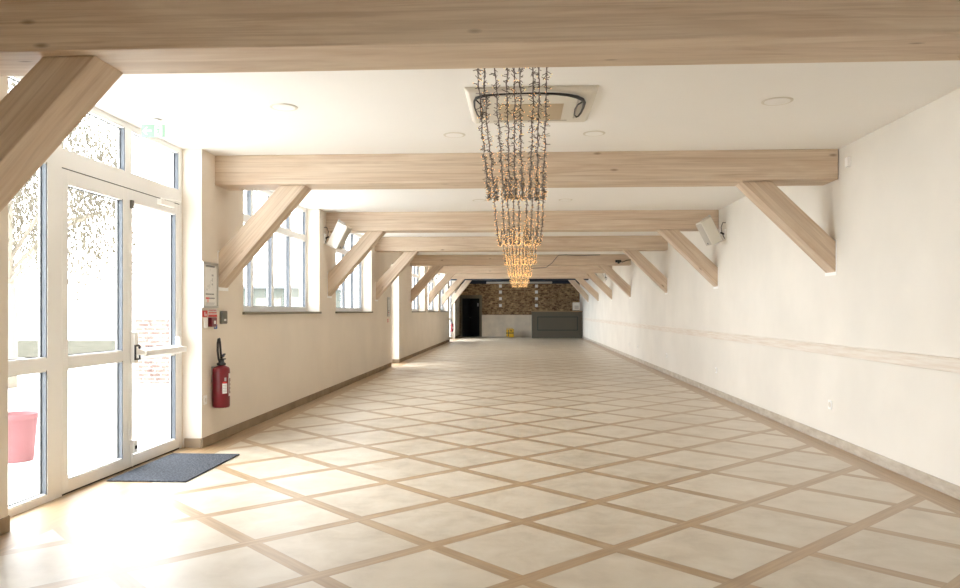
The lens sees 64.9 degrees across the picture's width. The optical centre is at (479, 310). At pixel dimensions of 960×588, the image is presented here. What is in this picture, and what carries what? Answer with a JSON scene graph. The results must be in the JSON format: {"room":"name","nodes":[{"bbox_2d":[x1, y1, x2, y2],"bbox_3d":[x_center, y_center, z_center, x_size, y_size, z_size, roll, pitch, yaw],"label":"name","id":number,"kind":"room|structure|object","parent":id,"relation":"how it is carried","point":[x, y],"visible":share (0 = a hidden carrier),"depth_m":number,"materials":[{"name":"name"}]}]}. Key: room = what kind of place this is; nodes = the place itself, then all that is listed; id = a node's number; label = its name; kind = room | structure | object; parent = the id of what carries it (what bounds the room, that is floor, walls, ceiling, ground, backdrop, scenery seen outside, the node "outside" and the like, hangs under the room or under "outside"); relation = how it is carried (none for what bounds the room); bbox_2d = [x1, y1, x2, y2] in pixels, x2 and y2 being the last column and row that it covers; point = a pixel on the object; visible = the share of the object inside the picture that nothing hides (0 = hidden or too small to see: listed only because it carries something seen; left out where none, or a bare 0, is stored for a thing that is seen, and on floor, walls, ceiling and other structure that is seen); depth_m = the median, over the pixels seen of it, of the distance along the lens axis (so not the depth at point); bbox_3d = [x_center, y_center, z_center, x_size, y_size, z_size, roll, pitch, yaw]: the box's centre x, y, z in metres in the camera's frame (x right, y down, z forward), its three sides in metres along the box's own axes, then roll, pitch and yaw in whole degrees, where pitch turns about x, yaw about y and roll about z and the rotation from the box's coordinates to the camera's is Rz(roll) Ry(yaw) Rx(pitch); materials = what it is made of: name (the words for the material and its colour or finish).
{"room":"banquet hall","nodes":[
{"label":"banquet hall","id":0,"kind":"room"},
{"bbox_2d":[8,324,168,504],"bbox_3d":[-30.375,1.430,26.623,56.550,0.080,110.000,0,0,3],"label":"ground","id":1,"kind":"structure","parent":0,"point":[91,389],"depth_m":10.55,"materials":[{"name":"white"}]},
{"bbox_2d":[8,411,37,462],"bbox_3d":[-4.299,1.170,7.014,0.360,0.440,0.360,0,0,3],"label":"flower pot","id":2,"kind":"object","parent":1,"relation":"on","point":[22,425],"visible":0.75,"depth_m":6.91,"materials":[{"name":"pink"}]},
{"bbox_2d":[12,180,37,288],"bbox_3d":[-14.021,-2.103,19.359,5.443,7.006,5.314,0,0,45],"label":"tree","id":3,"kind":"object","parent":1,"relation":"on","point":[28,192],"visible":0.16,"depth_m":19.91,"materials":[{"name":"brown plant"}]},
{"bbox_2d":[18,340,115,357],"bbox_3d":[-21.360,1.375,27.153,26.500,0.020,16.000,0,0,3],"label":"lawn","id":4,"kind":"structure","parent":1,"relation":"on","point":[26,348],"depth_m":29.03,"materials":[{"name":"green plant"}]},
{"bbox_2d":[8,80,138,388],"bbox_3d":[-8.607,-1.998,13.715,4.423,6.795,4.311,0,0,3],"label":"tree","id":5,"kind":"object","parent":1,"relation":"on","point":[84,217],"visible":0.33,"depth_m":13.70,"materials":[{"name":"brown plant"}]},
{"bbox_2d":[135,319,168,382],"bbox_3d":[-5.743,0.770,14.645,1.800,1.240,0.250,0,0,3],"label":"wall","id":6,"kind":"structure","parent":1,"relation":"on","point":[151,332],"depth_m":14.55,"materials":[{"name":"brick"}]},
{"bbox_2d":[243,285,340,307],"bbox_3d":[-10.788,0.015,42.622,5.400,2.750,4.600,0,0,3],"label":"house","id":7,"kind":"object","parent":1,"relation":"on","point":[259,292],"visible":0.16,"depth_m":40.62,"materials":[{"name":"grey"}]},
{"bbox_2d":[0,76,459,518],"bbox_3d":[-2.369,-0.075,17.698,0.320,3.050,45.100,0,0,3],"label":"wall","id":8,"kind":"structure","parent":0,"point":[274,361],"depth_m":9.17,"materials":[{"name":"beige paint"}]},
{"bbox_2d":[0,516,9,534],"bbox_3d":[-3.133,1.302,-0.102,0.014,0.095,9.470,0,0,3],"label":"baseboard","id":9,"kind":"structure","parent":8,"relation":"attached to","point":[4,522],"depth_m":4.58,"materials":[{"name":"brown stone"}]},
{"bbox_2d":[8,76,61,516],"bbox_3d":[-3.104,-0.125,5.072,0.070,2.950,0.865,0,0,3],"label":"window","id":10,"kind":"structure","parent":8,"relation":"in","point":[48,363],"depth_m":5.34,"materials":[{"name":"white paint"}]},
{"bbox_2d":[62,107,186,495],"bbox_3d":[-2.981,-0.125,6.477,0.170,2.950,1.955,0,0,3],"label":"door","id":11,"kind":"structure","parent":8,"relation":"in","point":[79,172],"depth_m":6.39,"materials":[{"name":"white paint"}]},
{"bbox_2d":[184,438,200,447],"bbox_3d":[-2.830,1.302,7.441,0.170,0.095,0.014,0,0,3],"label":"baseboard","id":12,"kind":"structure","parent":8,"relation":"attached to","point":[188,442],"depth_m":7.43,"materials":[{"name":"brown stone"}]},
{"bbox_2d":[202,310,207,316],"bbox_3d":[-2.738,0.028,7.518,0.004,0.065,0.120,0,0,3],"label":"fire sign","id":13,"kind":"object","parent":8,"relation":"attached to","point":[204,312],"visible":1,"depth_m":7.51,"materials":[{"name":"red plastic"}]},
{"bbox_2d":[203,395,206,404],"bbox_3d":[-2.735,0.885,7.518,0.010,0.090,0.070,0,0,3],"label":"wall socket","id":14,"kind":"object","parent":8,"relation":"attached to","point":[204,396],"visible":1,"depth_m":7.50,"materials":[{"name":"white plastic"}]},
{"bbox_2d":[204,318,207,327],"bbox_3d":[-2.731,0.120,7.518,0.020,0.100,0.070,0,0,3],"label":"wall box","id":15,"kind":"object","parent":8,"relation":"attached to","point":[205,319],"visible":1,"depth_m":7.50,"materials":[{"name":"white plastic"}]},
{"bbox_2d":[201,261,218,307],"bbox_3d":[-2.724,-0.261,7.620,0.021,0.458,0.375,0,0,3],"label":"frame","id":16,"kind":"object","parent":8,"relation":"attached to","point":[209,271],"visible":1,"depth_m":7.61,"materials":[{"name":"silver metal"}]},
{"bbox_2d":[208,317,216,326],"bbox_3d":[-2.711,0.113,7.642,0.046,0.095,0.130,0,0,3],"label":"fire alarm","id":17,"kind":"object","parent":8,"relation":"attached to","point":[212,321],"visible":1,"depth_m":7.60,"materials":[{"name":"red plastic"}]},
{"bbox_2d":[208,309,216,316],"bbox_3d":[-2.728,0.018,7.703,0.004,0.085,0.220,0,0,3],"label":"fire sign","id":18,"kind":"object","parent":8,"relation":"attached to","point":[211,312],"visible":1,"depth_m":7.70,"materials":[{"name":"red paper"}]},
{"bbox_2d":[211,338,229,407],"bbox_3d":[-2.642,0.629,7.711,0.177,0.712,0.175,0,0,3],"label":"fire extinguisher","id":19,"kind":"object","parent":8,"relation":"attached to","point":[220,374],"visible":1,"depth_m":7.64,"materials":[{"name":"red metal"}]},
{"bbox_2d":[220,311,226,323],"bbox_3d":[-2.702,0.068,7.957,0.030,0.135,0.150,0,0,3],"label":"switch box","id":20,"kind":"object","parent":8,"relation":"attached to","point":[223,314],"visible":1,"depth_m":7.92,"materials":[{"name":"grey plastic"}]},
{"bbox_2d":[242,190,321,314],"bbox_3d":[-2.721,-0.780,10.201,0.300,1.640,3.310,0,0,3],"label":"window","id":21,"kind":"structure","parent":8,"relation":"in","point":[287,232],"depth_m":10.58,"materials":[{"name":"white paint"}]},
{"bbox_2d":[202,363,390,447],"bbox_3d":[-2.451,1.302,12.921,0.014,0.095,10.970,0,0,3],"label":"baseboard","id":22,"kind":"structure","parent":8,"relation":"attached to","point":[208,440],"depth_m":9.71,"materials":[{"name":"brown stone"}]},
{"bbox_2d":[324,220,351,249],"bbox_3d":[-2.293,-1.225,12.100,0.429,0.477,0.235,0,0,10],"label":"wall speaker","id":23,"kind":"object","parent":8,"relation":"attached to","point":[341,231],"visible":1,"depth_m":12.01,"materials":[{"name":"white plastic"}]},
{"bbox_2d":[337,228,351,248],"bbox_3d":[-2.167,-1.156,12.077,0.173,0.319,0.210,0,0,10],"label":"grille","id":24,"kind":"object","parent":23,"relation":"attached to","point":[342,233],"depth_m":11.99,"materials":[{"name":"beige"}]},
{"bbox_2d":[335,233,372,312],"bbox_3d":[-2.499,-0.780,14.435,0.300,1.640,3.170,0,0,3],"label":"window","id":25,"kind":"structure","parent":8,"relation":"in","point":[343,251],"depth_m":15.15,"materials":[{"name":"white paint"}]},
{"bbox_2d":[387,297,389,315],"bbox_3d":[-2.179,-0.100,18.038,0.021,0.460,0.300,0,0,3],"label":"frame","id":26,"kind":"object","parent":8,"relation":"attached to","point":[388,298],"visible":1,"depth_m":18.00,"materials":[{"name":"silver metal"}]},
{"bbox_2d":[412,266,425,311],"bbox_3d":[-2.027,-0.780,23.468,0.300,1.640,3.000,0,0,3],"label":"window","id":27,"kind":"structure","parent":8,"relation":"in","point":[415,274],"depth_m":24.21,"materials":[{"name":"glass"}]},
{"bbox_2d":[399,339,449,362],"bbox_3d":[-1.730,1.302,26.702,0.014,0.095,14.150,0,0,3],"label":"baseboard","id":28,"kind":"structure","parent":8,"relation":"attached to","point":[448,340],"depth_m":23.92,"materials":[{"name":"brown stone"}]},
{"bbox_2d":[428,279,438,311],"bbox_3d":[-1.816,-0.780,27.497,0.300,1.640,3.470,0,0,3],"label":"window","id":29,"kind":"structure","parent":8,"relation":"in","point":[430,309],"depth_m":28.29,"materials":[{"name":"glass"}]},
{"bbox_2d":[435,274,445,282],"bbox_3d":[-1.461,-1.255,27.998,0.429,0.477,0.235,0,0,10],"label":"wall speaker","id":30,"kind":"object","parent":8,"relation":"attached to","point":[440,276],"visible":0.5,"depth_m":27.91,"materials":[{"name":"white plastic"}]},
{"bbox_2d":[440,289,448,311],"bbox_3d":[-1.608,-0.780,31.477,0.300,1.640,3.160,0,0,3],"label":"window","id":31,"kind":"structure","parent":8,"relation":"in","point":[441,291],"depth_m":32.73,"materials":[{"name":"glass"}]},
{"bbox_2d":[449,280,451,338],"bbox_3d":[-1.517,-0.125,35.403,0.070,2.950,3.250,0,0,3],"label":"door","id":32,"kind":"structure","parent":8,"relation":"in","point":[450,281],"depth_m":36.90,"materials":[{"name":"white paint"}]},
{"bbox_2d":[450,318,453,331],"bbox_3d":[-1.352,0.669,36.322,0.159,0.641,0.158,0,0,3],"label":"fire extinguisher","id":33,"kind":"object","parent":8,"relation":"attached to","point":[451,324],"visible":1,"depth_m":36.25,"materials":[{"name":"red metal"}]},
{"bbox_2d":[0,337,959,587],"bbox_3d":[0.744,1.400,17.385,6.630,0.100,44.800,0,0,3],"label":"floor","id":34,"kind":"structure","parent":0,"point":[460,462],"depth_m":5.44,"materials":[{"name":"tile"}]},
{"bbox_2d":[106,453,239,481],"bbox_3d":[-2.605,1.343,6.525,0.645,0.011,1.140,0,0,3],"label":"doormat","id":35,"kind":"object","parent":34,"relation":"on","point":[174,467],"visible":1,"depth_m":6.41,"materials":[{"name":"grey carpet"}]},
{"bbox_2d":[506,328,513,336],"bbox_3d":[1.551,1.113,38.972,0.405,0.474,0.310,0,0,3],"label":"crate","id":36,"kind":"object","parent":34,"relation":"on","point":[509,331],"visible":0.99,"depth_m":38.83,"materials":[{"name":"yellow plastic"}]},
{"bbox_2d":[531,311,582,337],"bbox_3d":[3.847,0.670,37.936,2.540,1.360,0.710,0,0,3],"label":"bar counter","id":37,"kind":"object","parent":34,"relation":"on","point":[545,324],"depth_m":37.62,"materials":[{"name":"grey paint"}]},
{"bbox_2d":[531,311,582,311],"bbox_3d":[3.847,0.015,37.936,2.540,0.049,0.710,0,0,3],"label":"countertop","id":38,"kind":"structure","parent":37,"relation":"on","point":[531,311],"depth_m":37.58,"materials":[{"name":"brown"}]},
{"bbox_2d":[573,302,579,310],"bbox_3d":[4.825,-0.220,37.872,0.340,0.420,0.356,0,0,3],"label":"coffee machine","id":39,"kind":"object","parent":37,"relation":"on","point":[576,305],"visible":1,"depth_m":37.70,"materials":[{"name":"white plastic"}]},
{"bbox_2d":[460,280,579,336],"bbox_3d":[1.937,-0.075,39.888,6.600,3.050,0.330,0,0,3],"label":"wall","id":40,"kind":"structure","parent":0,"point":[517,303],"depth_m":39.74,"materials":[{"name":"brown brick"}]},
{"bbox_2d":[460,295,481,336],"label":"door","id":41,"kind":"structure","parent":40,"relation":"in","point":[470,305],"depth_m":40.38,"materials":[{"name":"black paint"}]},
{"bbox_2d":[94,60,959,280],"bbox_3d":[0.902,-1.675,17.527,6.930,0.150,45.100,0,0,3],"label":"ceiling","id":42,"kind":"structure","parent":0,"point":[834,105],"depth_m":6.18,"materials":[{"name":"white paint"}]},
{"bbox_2d":[141,118,164,137],"bbox_3d":[-2.725,-1.524,6.298,0.173,0.149,0.120,0,0,-28],"label":"exit sign","id":43,"kind":"object","parent":42,"relation":"hanging from","point":[155,130],"visible":1,"depth_m":6.29,"materials":[{"name":"green"}]},
{"bbox_2d":[270,103,297,110],"bbox_3d":[-1.538,-1.596,5.918,0.216,0.006,0.216,0,0,3],"label":"recessed light","id":44,"kind":"object","parent":42,"relation":"in","point":[277,106],"visible":1,"depth_m":5.91,"materials":[{"name":"white plastic"}]},
{"bbox_2d":[272,105,294,110],"bbox_3d":[-1.538,-1.595,5.918,0.174,0.003,0.174,0,0,3],"label":"diffuser","id":45,"kind":"object","parent":44,"relation":"attached to","point":[276,107],"depth_m":5.91,"materials":[{"name":"white plastic"}]},
{"bbox_2d":[443,132,464,137],"bbox_3d":[-0.232,-1.596,6.851,0.200,0.006,0.200,0,0,3],"label":"recessed light","id":46,"kind":"object","parent":42,"relation":"in","point":[450,134],"visible":1,"depth_m":6.83,"materials":[{"name":"white plastic"}]},
{"bbox_2d":[446,133,462,136],"bbox_3d":[-0.232,-1.595,6.851,0.158,0.003,0.158,0,0,3],"label":"diffuser","id":47,"kind":"object","parent":46,"relation":"attached to","point":[447,134],"depth_m":6.84,"materials":[{"name":"white plastic"}]},
{"bbox_2d":[0,0,959,211],"bbox_3d":[0.196,-0.906,3.840,6.310,1.387,0.390,0,0,3],"label":"ceiling beam","id":48,"kind":"structure","parent":42,"relation":"attached to","point":[68,54],"depth_m":3.73,"materials":[{"name":"beige wood"}]},
{"bbox_2d":[473,68,492,200],"bbox_3d":[0.057,-1.122,5.832,0.096,0.483,3.565,0,0,2],"label":"garland","id":49,"kind":"object","parent":48,"relation":"hanging from","point":[488,187],"visible":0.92,"depth_m":4.79,"materials":[{"name":"brown metal"}]},
{"bbox_2d":[480,68,499,201],"bbox_3d":[0.105,-1.116,5.833,0.088,0.468,3.567,0,0,3],"label":"garland","id":50,"kind":"object","parent":48,"relation":"hanging from","point":[495,194],"visible":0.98,"depth_m":4.88,"materials":[{"name":"brown plastic"}]},
{"bbox_2d":[489,68,508,200],"bbox_3d":[0.181,-1.123,5.832,0.084,0.470,3.563,0,0,3],"label":"garland","id":51,"kind":"object","parent":48,"relation":"hanging from","point":[505,195],"visible":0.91,"depth_m":4.75,"materials":[{"name":"brown plastic"}]},
{"bbox_2d":[501,68,514,200],"bbox_3d":[0.232,-1.118,5.822,0.081,0.459,3.567,0,0,3],"label":"garland","id":52,"kind":"object","parent":48,"relation":"hanging from","point":[510,195],"visible":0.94,"depth_m":4.83,"materials":[{"name":"brown metal"}]},
{"bbox_2d":[510,68,519,200],"bbox_3d":[0.272,-1.109,5.824,0.076,0.471,3.563,0,0,3],"label":"garland","id":53,"kind":"object","parent":48,"relation":"hanging from","point":[515,192],"visible":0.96,"depth_m":4.75,"materials":[{"name":"brown plastic"}]},
{"bbox_2d":[515,68,525,200],"bbox_3d":[0.325,-1.113,5.820,0.075,0.477,3.572,0,0,4],"label":"garland","id":54,"kind":"object","parent":48,"relation":"hanging from","point":[522,196],"visible":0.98,"depth_m":4.79,"materials":[{"name":"brown metal"}]},
{"bbox_2d":[532,67,542,200],"bbox_3d":[0.437,-1.118,5.812,0.079,0.477,3.560,0,0,4],"label":"garland","id":55,"kind":"object","parent":48,"relation":"hanging from","point":[535,194],"visible":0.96,"depth_m":4.75,"materials":[{"name":"brown metal"}]},
{"bbox_2d":[538,67,550,200],"bbox_3d":[0.489,-1.122,5.816,0.086,0.480,3.562,0,0,5],"label":"garland","id":56,"kind":"object","parent":48,"relation":"hanging from","point":[542,196],"visible":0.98,"depth_m":4.83,"materials":[{"name":"brown plastic"}]},
{"bbox_2d":[486,280,551,283],"bbox_3d":[1.869,-1.455,36.011,3.130,0.290,0.120,0,0,3],"label":"screen housing","id":57,"kind":"object","parent":42,"relation":"hanging from","point":[490,282],"visible":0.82,"depth_m":35.97,"materials":[{"name":"silver metal"}]},
{"bbox_2d":[428,266,611,304],"bbox_3d":[1.353,-0.906,25.950,6.310,1.387,0.370,0,0,3],"label":"ceiling beam","id":58,"kind":"structure","parent":42,"relation":"attached to","point":[450,271],"depth_m":25.80,"materials":[{"name":"beige wood"}]},
{"bbox_2d":[451,279,588,305],"bbox_3d":[1.812,-0.906,34.738,6.310,1.387,0.370,0,0,3],"label":"ceiling beam","id":59,"kind":"structure","parent":42,"relation":"attached to","point":[573,282],"depth_m":34.60,"materials":[{"name":"beige wood"}]},
{"bbox_2d":[410,254,630,303],"bbox_3d":[1.128,-0.906,21.656,6.310,1.387,0.370,0,0,3],"label":"ceiling beam","id":60,"kind":"structure","parent":42,"relation":"attached to","point":[603,261],"depth_m":21.51,"materials":[{"name":"beige wood"}]},
{"bbox_2d":[442,273,598,304],"bbox_3d":[1.583,-0.906,30.344,6.310,1.387,0.370,0,0,3],"label":"ceiling beam","id":61,"kind":"structure","parent":42,"relation":"attached to","point":[579,277],"depth_m":30.15,"materials":[{"name":"beige wood"}]},
{"bbox_2d":[375,236,667,300],"bbox_3d":[0.851,-0.906,16.363,6.310,1.387,0.370,0,0,3],"label":"ceiling beam","id":62,"kind":"structure","parent":42,"relation":"attached to","point":[631,246],"depth_m":16.20,"materials":[{"name":"beige wood"}]},
{"bbox_2d":[506,232,510,264],"bbox_3d":[0.540,-1.115,14.330,0.069,0.497,3.718,0,0,3],"label":"garland","id":63,"kind":"object","parent":62,"relation":"hanging from","point":[508,259],"visible":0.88,"depth_m":14.03,"materials":[{"name":"brown metal"}]},
{"bbox_2d":[514,233,517,265],"bbox_3d":[0.690,-1.111,14.323,0.070,0.504,3.714,0,0,3],"label":"garland","id":64,"kind":"object","parent":62,"relation":"hanging from","point":[516,257],"visible":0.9,"depth_m":13.65,"materials":[{"name":"brown metal"}]},
{"bbox_2d":[532,234,536,263],"bbox_3d":[1.032,-1.122,14.303,0.082,0.455,3.710,0,0,3],"label":"garland","id":65,"kind":"object","parent":62,"relation":"hanging from","point":[535,248],"visible":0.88,"depth_m":13.69,"materials":[{"name":"brown metal"}]},
{"bbox_2d":[326,210,718,297],"bbox_3d":[0.637,-0.906,12.268,6.310,1.387,0.370,0,0,3],"label":"ceiling beam","id":66,"kind":"structure","parent":42,"relation":"attached to","point":[669,224],"depth_m":12.11,"materials":[{"name":"beige wood"}]},
{"bbox_2d":[499,188,508,244],"bbox_3d":[0.336,-1.121,10.041,0.072,0.461,4.093,0,0,3],"label":"garland","id":67,"kind":"object","parent":66,"relation":"hanging from","point":[501,191],"visible":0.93,"depth_m":9.03,"materials":[{"name":"brown plastic"}]},
{"bbox_2d":[502,232,507,264],"bbox_3d":[0.480,-1.115,14.329,0.082,0.482,3.702,0,0,3],"label":"garland","id":68,"kind":"object","parent":66,"relation":"hanging from","point":[505,263],"visible":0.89,"depth_m":13.43,"materials":[{"name":"brown metal"}]},
{"bbox_2d":[511,235,514,263],"bbox_3d":[0.625,-1.120,14.321,0.086,0.476,3.723,0,0,3],"label":"garland","id":69,"kind":"object","parent":66,"relation":"hanging from","point":[513,261],"visible":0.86,"depth_m":13.76,"materials":[{"name":"brown metal"}]},
{"bbox_2d":[511,188,516,244],"bbox_3d":[0.457,-1.123,10.035,0.070,0.458,4.087,0,0,3],"label":"garland","id":70,"kind":"object","parent":66,"relation":"hanging from","point":[513,217],"visible":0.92,"depth_m":9.05,"materials":[{"name":"brown plastic"}]},
{"bbox_2d":[518,242,520,264],"bbox_3d":[0.749,-1.109,14.314,0.072,0.469,3.717,0,0,3],"label":"garland","id":71,"kind":"object","parent":66,"relation":"hanging from","point":[519,251],"visible":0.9,"depth_m":13.59,"materials":[{"name":"brown metal"}]},
{"bbox_2d":[521,233,524,264],"bbox_3d":[0.818,-1.113,14.309,0.077,0.466,3.718,0,0,3],"label":"garland","id":72,"kind":"object","parent":66,"relation":"hanging from","point":[523,250],"visible":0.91,"depth_m":13.31,"materials":[{"name":"brown metal"}]},
{"bbox_2d":[523,188,528,245],"bbox_3d":[0.606,-1.114,10.029,0.072,0.472,4.091,0,0,3],"label":"garland","id":73,"kind":"object","parent":66,"relation":"hanging from","point":[526,199],"visible":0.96,"depth_m":8.99,"materials":[{"name":"brown plastic"}]},
{"bbox_2d":[524,233,528,264],"bbox_3d":[0.880,-1.118,14.307,0.076,0.484,3.718,0,0,3],"label":"garland","id":74,"kind":"object","parent":66,"relation":"hanging from","point":[525,252],"visible":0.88,"depth_m":13.86,"materials":[{"name":"brown metal"}]},
{"bbox_2d":[528,232,532,264],"bbox_3d":[0.950,-1.107,14.306,0.070,0.478,3.714,0,0,3],"label":"garland","id":75,"kind":"object","parent":66,"relation":"hanging from","point":[530,258],"visible":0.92,"depth_m":13.69,"materials":[{"name":"brown metal"}]},
{"bbox_2d":[535,188,544,245],"bbox_3d":[0.787,-1.117,10.019,0.076,0.463,4.091,0,0,3],"label":"garland","id":76,"kind":"object","parent":66,"relation":"hanging from","point":[542,220],"visible":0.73,"depth_m":9.02,"materials":[{"name":"brown plastic"}]},
{"bbox_2d":[215,149,837,290],"bbox_3d":[0.403,-0.906,7.795,6.310,1.387,0.370,0,0,3],"label":"ceiling beam","id":77,"kind":"structure","parent":42,"relation":"attached to","point":[757,174],"depth_m":7.63,"materials":[{"name":"beige wood"}]},
{"bbox_2d":[492,189,502,246],"bbox_3d":[0.248,-1.115,10.042,0.078,0.480,4.088,0,0,3],"label":"garland","id":78,"kind":"object","parent":77,"relation":"hanging from","point":[497,229],"visible":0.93,"depth_m":9.21,"materials":[{"name":"brown plastic"}]},
{"bbox_2d":[506,200,512,244],"bbox_3d":[0.404,-1.121,10.038,0.074,0.472,4.092,0,0,3],"label":"garland","id":79,"kind":"object","parent":77,"relation":"hanging from","point":[509,231],"visible":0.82,"depth_m":9.28,"materials":[{"name":"brown plastic"}]},
{"bbox_2d":[517,188,521,245],"bbox_3d":[0.521,-1.111,10.028,0.073,0.471,4.096,0,0,3],"label":"garland","id":80,"kind":"object","parent":77,"relation":"hanging from","point":[519,212],"visible":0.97,"depth_m":9.02,"materials":[{"name":"brown plastic"}]},
{"bbox_2d":[527,188,533,244],"bbox_3d":[0.659,-1.123,10.024,0.078,0.484,4.090,0,0,3],"label":"garland","id":81,"kind":"object","parent":77,"relation":"hanging from","point":[531,218],"visible":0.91,"depth_m":9.02,"materials":[{"name":"brown plastic"}]},
{"bbox_2d":[527,67,537,199],"bbox_3d":[0.391,-1.122,5.819,0.079,0.475,3.553,0,0,4],"label":"garland","id":82,"kind":"object","parent":77,"relation":"hanging from","point":[529,195],"visible":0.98,"depth_m":4.76,"materials":[{"name":"brown plastic"}]},
{"bbox_2d":[531,188,540,245],"bbox_3d":[0.740,-1.112,10.020,0.084,0.497,4.095,0,0,3],"label":"garland","id":83,"kind":"object","parent":77,"relation":"hanging from","point":[533,231],"visible":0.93,"depth_m":9.28,"materials":[{"name":"brown plastic"}]},
{"bbox_2d":[464,85,598,123],"bbox_3d":[0.391,-1.579,5.848,0.962,0.039,0.962,0,0,3],"label":"air conditioner","id":84,"kind":"object","parent":42,"relation":"attached to","point":[561,108],"visible":0.86,"depth_m":5.72,"materials":[{"name":"white plastic"}]},
{"bbox_2d":[473,92,585,119],"bbox_3d":[0.374,-1.548,5.731,0.842,0.028,0.738,0,0,3],"label":"cable loop","id":85,"kind":"object","parent":84,"relation":"attached to","point":[581,99],"visible":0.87,"depth_m":5.44,"materials":[{"name":"black plastic"}]},
{"bbox_2d":[498,104,563,119],"bbox_3d":[0.396,-1.564,5.947,0.500,0.008,0.460,0,0,3],"label":"grille","id":86,"kind":"object","parent":84,"relation":"attached to","point":[555,111],"depth_m":5.93,"materials":[{"name":"beige"}]},
{"bbox_2d":[530,254,599,268],"bbox_3d":[2.398,-1.398,21.344,1.988,0.402,0.024,0,0,3],"label":"cable","id":87,"kind":"object","parent":42,"relation":"hanging from","point":[564,254],"visible":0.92,"depth_m":21.34,"materials":[{"name":"black plastic"}]},
{"bbox_2d":[583,131,604,135],"bbox_3d":[1.026,-1.596,6.796,0.200,0.006,0.200,0,0,3],"label":"recessed light","id":88,"kind":"object","parent":42,"relation":"in","point":[588,133],"visible":1,"depth_m":6.78,"materials":[{"name":"white plastic"}]},
{"bbox_2d":[585,132,602,135],"bbox_3d":[1.026,-1.595,6.796,0.158,0.003,0.158,0,0,3],"label":"diffuser","id":89,"kind":"object","parent":88,"relation":"attached to","point":[586,133],"depth_m":6.78,"materials":[{"name":"white plastic"}]},
{"bbox_2d":[761,97,793,105],"bbox_3d":[2.264,-1.596,5.750,0.230,0.006,0.230,0,0,3],"label":"recessed light","id":90,"kind":"object","parent":42,"relation":"in","point":[774,101],"visible":1,"depth_m":5.74,"materials":[{"name":"white plastic"}]},
{"bbox_2d":[764,98,790,104],"bbox_3d":[2.264,-1.595,5.750,0.188,0.003,0.188,0,0,3],"label":"diffuser","id":91,"kind":"object","parent":90,"relation":"attached to","point":[771,101],"depth_m":5.74,"materials":[{"name":"white plastic"}]},
{"bbox_2d":[580,88,959,485],"bbox_3d":[4.213,-0.075,17.354,0.300,3.050,45.100,0,0,3],"label":"wall","id":92,"kind":"structure","parent":0,"point":[893,214],"depth_m":7.30,"materials":[{"name":"beige paint"}]},
{"bbox_2d":[595,273,606,280],"bbox_3d":[4.369,-1.255,27.192,0.429,0.477,0.235,0,0,-4],"label":"wall speaker","id":93,"kind":"object","parent":92,"relation":"attached to","point":[599,275],"visible":0.59,"depth_m":27.10,"materials":[{"name":"white plastic"}]},
{"bbox_2d":[696,215,725,246],"bbox_3d":[3.551,-1.235,11.564,0.429,0.477,0.235,0,0,-4],"label":"wall speaker","id":94,"kind":"object","parent":92,"relation":"attached to","point":[707,228],"visible":1,"depth_m":11.47,"materials":[{"name":"white plastic"}]},
{"bbox_2d":[696,224,711,245],"bbox_3d":[3.423,-1.166,11.555,0.173,0.319,0.210,0,0,-4],"label":"grille","id":95,"kind":"object","parent":94,"relation":"attached to","point":[705,230],"depth_m":11.46,"materials":[{"name":"beige"}]},
{"bbox_2d":[583,318,959,372],"bbox_3d":[3.976,0.391,16.114,0.042,0.106,42.600,0,0,3],"label":"trim","id":96,"kind":"structure","parent":92,"relation":"attached to","point":[941,363],"depth_m":7.49,"materials":[{"name":"beige wood"}]},
{"bbox_2d":[583,336,959,499],"bbox_3d":[3.994,1.302,16.188,0.014,0.095,42.750,0,0,3],"label":"baseboard","id":97,"kind":"structure","parent":92,"relation":"attached to","point":[948,488],"depth_m":7.55,"materials":[{"name":"stone"}]},
{"bbox_2d":[828,400,831,409],"bbox_3d":[3.548,0.950,7.655,0.013,0.090,0.084,0,0,3],"label":"wall socket","id":98,"kind":"object","parent":92,"relation":"attached to","point":[829,401],"visible":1,"depth_m":7.64,"materials":[{"name":"white plastic"}]},
{"bbox_2d":[845,157,850,166],"bbox_3d":[3.517,-1.425,7.221,0.030,0.090,0.070,0,0,3],"label":"wall sensor","id":99,"kind":"object","parent":92,"relation":"attached to","point":[847,159],"visible":1,"depth_m":7.19,"materials":[{"name":"white plastic"}]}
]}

